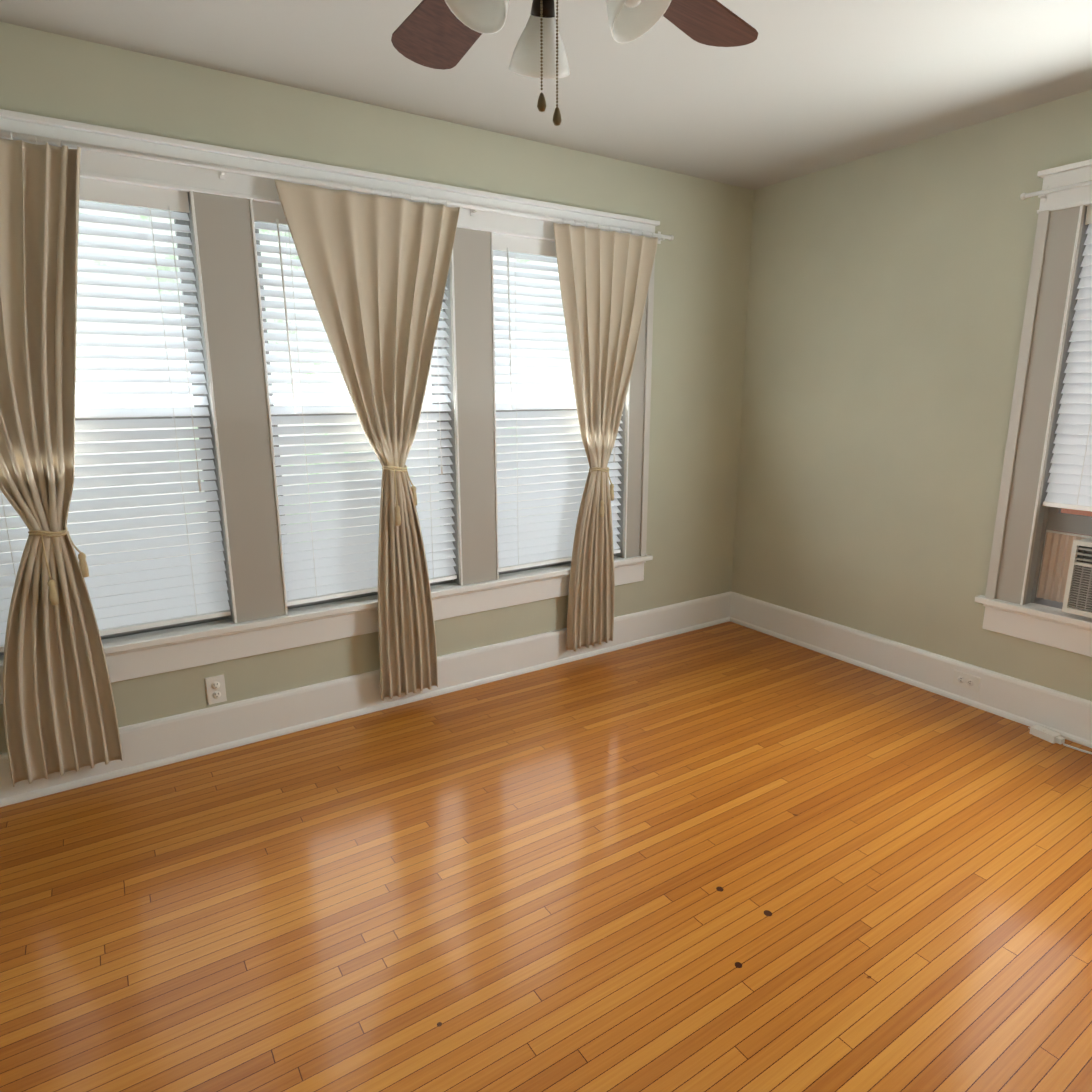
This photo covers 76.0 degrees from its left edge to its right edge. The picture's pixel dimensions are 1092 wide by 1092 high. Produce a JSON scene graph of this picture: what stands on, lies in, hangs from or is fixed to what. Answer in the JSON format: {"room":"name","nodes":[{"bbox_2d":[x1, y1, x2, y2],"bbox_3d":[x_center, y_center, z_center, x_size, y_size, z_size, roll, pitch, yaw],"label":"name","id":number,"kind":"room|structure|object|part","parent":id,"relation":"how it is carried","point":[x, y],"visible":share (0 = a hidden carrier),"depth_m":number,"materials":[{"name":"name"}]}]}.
{"room":"empty living room","nodes":[
{"label":"empty living room","id":0,"kind":"room"},
{"bbox_2d":[0,22,753,753],"bbox_3d":[-0.900,-0.509,3.090,5.274,2.610,0.170,-8,15,-32],"label":"wall","id":1,"kind":"structure","parent":0,"point":[700,298],"depth_m":3.30,"materials":[{"name":"paint"}]},
{"bbox_2d":[0,178,232,655],"bbox_3d":[-1.697,-0.452,2.587,0.859,1.699,0.210,-8,15,-32],"label":"window","id":2,"kind":"structure","parent":1,"relation":"in","point":[153,593],"depth_m":2.62,"materials":[{"name":"grey paint"}]},
{"bbox_2d":[205,674,226,704],"bbox_3d":[-1.372,0.598,2.908,0.072,0.118,0.010,-8,15,-32],"label":"electrical outlet","id":3,"kind":"object","parent":1,"relation":"attached to","point":[215,689],"visible":1,"depth_m":2.90,"materials":[{"name":"white plastic"}]},
{"bbox_2d":[101,595,378,682],"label":"window sill","id":4,"kind":"structure","parent":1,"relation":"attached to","point":[128,657],"depth_m":2.89,"materials":[{"name":"white paint"}]},
{"bbox_2d":[0,109,659,623],"bbox_3d":[-0.765,-0.635,3.023,3.240,1.805,0.043,-8,15,-32],"label":"window frame","id":5,"kind":"structure","parent":1,"relation":"attached to","point":[226,259],"depth_m":2.85,"materials":[{"name":"white paint"}]},
{"bbox_2d":[0,130,673,786],"bbox_3d":[-0.704,-0.379,3.046,3.329,2.223,0.116,-8,15,-32],"label":"curtains","id":6,"kind":"object","parent":1,"relation":"attached to","point":[376,268],"visible":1,"depth_m":2.81,"materials":[{"name":"beige fabric"}]},
{"bbox_3d":[-1.776,-0.211,2.362,0.608,2.157,0.065,-8,15,-32],"label":"panel","id":7,"kind":"part","parent":6,"relation":"part of","materials":[{"name":"beige fabric"}]},
{"bbox_3d":[-0.696,-0.358,3.060,0.767,2.177,0.052,-8,15,-32],"label":"panel","id":8,"kind":"part","parent":6,"relation":"part of","materials":[{"name":"beige fabric"}]},
{"bbox_3d":[0.317,-0.510,3.703,0.656,2.162,0.053,-8,15,-32],"label":"panel","id":9,"kind":"part","parent":6,"relation":"part of","materials":[{"name":"beige fabric"}]},
{"bbox_2d":[253,201,458,608],"bbox_3d":[-0.831,-0.577,3.140,0.859,1.699,0.210,-8,15,-32],"label":"window","id":10,"kind":"structure","parent":1,"relation":"in","point":[337,567],"depth_m":3.05,"materials":[{"name":"grey paint"}]},
{"bbox_2d":[0,591,731,806],"bbox_3d":[-0.843,0.689,3.270,4.934,0.192,0.030,-8,15,-32],"label":"baseboard","id":11,"kind":"structure","parent":1,"relation":"attached to","point":[151,744],"depth_m":3.16,"materials":[{"name":"white paint"}]},
{"bbox_2d":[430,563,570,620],"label":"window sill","id":12,"kind":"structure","parent":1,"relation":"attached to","point":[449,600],"depth_m":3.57,"materials":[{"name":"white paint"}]},
{"bbox_2d":[493,233,624,574],"bbox_3d":[0.035,-0.701,3.692,0.859,1.699,0.210,-8,15,-32],"label":"window","id":13,"kind":"structure","parent":1,"relation":"in","point":[545,539],"depth_m":3.58,"materials":[{"name":"grey paint"}]},
{"bbox_2d":[0,621,1091,1091],"bbox_3d":[0.298,1.197,1.596,5.274,0.080,4.538,-8,15,-32],"label":"floor","id":14,"kind":"structure","parent":0,"point":[728,857],"depth_m":2.08,"materials":[{"name":"brown wood"}]},
{"bbox_2d":[1028,725,1091,754],"bbox_3d":[2.446,0.904,2.628,0.077,0.034,1.138,-8,15,-32],"label":"power cord","id":15,"kind":"object","parent":14,"relation":"on","point":[1046,734],"visible":1,"depth_m":3.00,"materials":[{"name":"white plastic"}]},
{"bbox_2d":[0,0,1091,189],"bbox_3d":[0.292,-1.429,1.014,5.274,0.080,4.538,-8,15,-32],"label":"ceiling","id":16,"kind":"structure","parent":0,"point":[797,88],"depth_m":2.52,"materials":[{"name":"grey paint"}]},
{"bbox_2d":[391,0,757,125],"bbox_3d":[-0.008,-1.152,1.366,1.416,0.612,1.376,-8,15,-32],"label":"ceiling fan","id":17,"kind":"object","parent":16,"relation":"hanging from","point":[440,34],"visible":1,"depth_m":1.50,"materials":[{"name":"brown wood"}]},
{"bbox_2d":[731,89,1091,700],"bbox_3d":[2.477,-0.408,2.598,0.170,2.610,4.368,-8,15,-32],"label":"wall","id":18,"kind":"structure","parent":0,"point":[887,293],"depth_m":3.50,"materials":[{"name":"paint"}]},
{"bbox_2d":[730,592,1091,747],"bbox_3d":[2.355,0.771,2.868,0.030,0.192,4.179,-8,15,-32],"label":"baseboard","id":19,"kind":"structure","parent":18,"relation":"attached to","point":[1064,715],"depth_m":3.53,"materials":[{"name":"white paint"}]},
{"bbox_2d":[953,670,979,691],"bbox_3d":[2.016,0.648,3.355,0.010,0.072,0.118,-8,15,-32],"label":"electrical outlet","id":20,"kind":"object","parent":19,"relation":"attached to","point":[966,680],"visible":1,"depth_m":3.35,"materials":[{"name":"white plastic"}]},
{"bbox_2d":[974,595,1091,656],"bbox_3d":[2.368,0.410,2.804,0.114,0.155,1.200,-8,15,-32],"label":"window sill","id":21,"kind":"structure","parent":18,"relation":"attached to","point":[1048,626],"depth_m":3.06,"materials":[{"name":"white paint"}]},
{"bbox_2d":[985,159,1091,604],"bbox_3d":[2.343,-0.544,2.578,0.043,1.805,1.170,-8,15,-32],"label":"window frame","id":22,"kind":"structure","parent":18,"relation":"attached to","point":[1060,220],"depth_m":2.95,"materials":[{"name":"white paint"}]},
{"bbox_2d":[1020,180,1091,202],"bbox_3d":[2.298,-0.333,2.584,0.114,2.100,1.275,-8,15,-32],"label":"curtain rod","id":23,"kind":"object","parent":18,"relation":"attached to","point":[1043,192],"visible":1,"depth_m":2.81,"materials":[{"name":"white"}]},
{"bbox_2d":[1025,206,1091,608],"bbox_3d":[2.448,-0.478,2.662,0.204,1.699,0.859,-8,15,-32],"label":"window","id":24,"kind":"structure","parent":18,"relation":"in","point":[1053,518],"depth_m":3.01,"materials":[{"name":"grey paint"}]},
{"bbox_2d":[1036,530,1091,617],"bbox_3d":[2.524,0.140,2.849,0.528,0.312,0.814,-8,15,-32],"label":"air conditioner unit","id":25,"kind":"object","parent":24,"relation":"in","point":[1065,575],"visible":0.98,"depth_m":3.00,"materials":[{"name":"white plastic"}]},
{"bbox_2d":[1042,205,1091,511],"bbox_3d":[2.385,-0.690,2.573,0.054,1.201,0.812,-8,15,-32],"label":"window blind","id":26,"kind":"object","parent":24,"relation":"attached to","point":[1069,481],"visible":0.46,"depth_m":2.89,"materials":[{"name":"white paint"}]},
{"label":"outside","id":27,"kind":"structure","parent":0,"visible":0},
{"bbox_2d":[0,208,588,576],"bbox_3d":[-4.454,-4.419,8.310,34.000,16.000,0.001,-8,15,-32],"label":"trees","id":28,"kind":"object","parent":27,"point":[134,229],"depth_m":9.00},
{"bbox_2d":[1053,508,1091,536],"bbox_3d":[6.682,-0.281,5.241,0.001,9.200,22.000,-8,15,-32],"label":"house","id":29,"kind":"structure","parent":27,"point":[1076,512],"depth_m":7.18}
]}

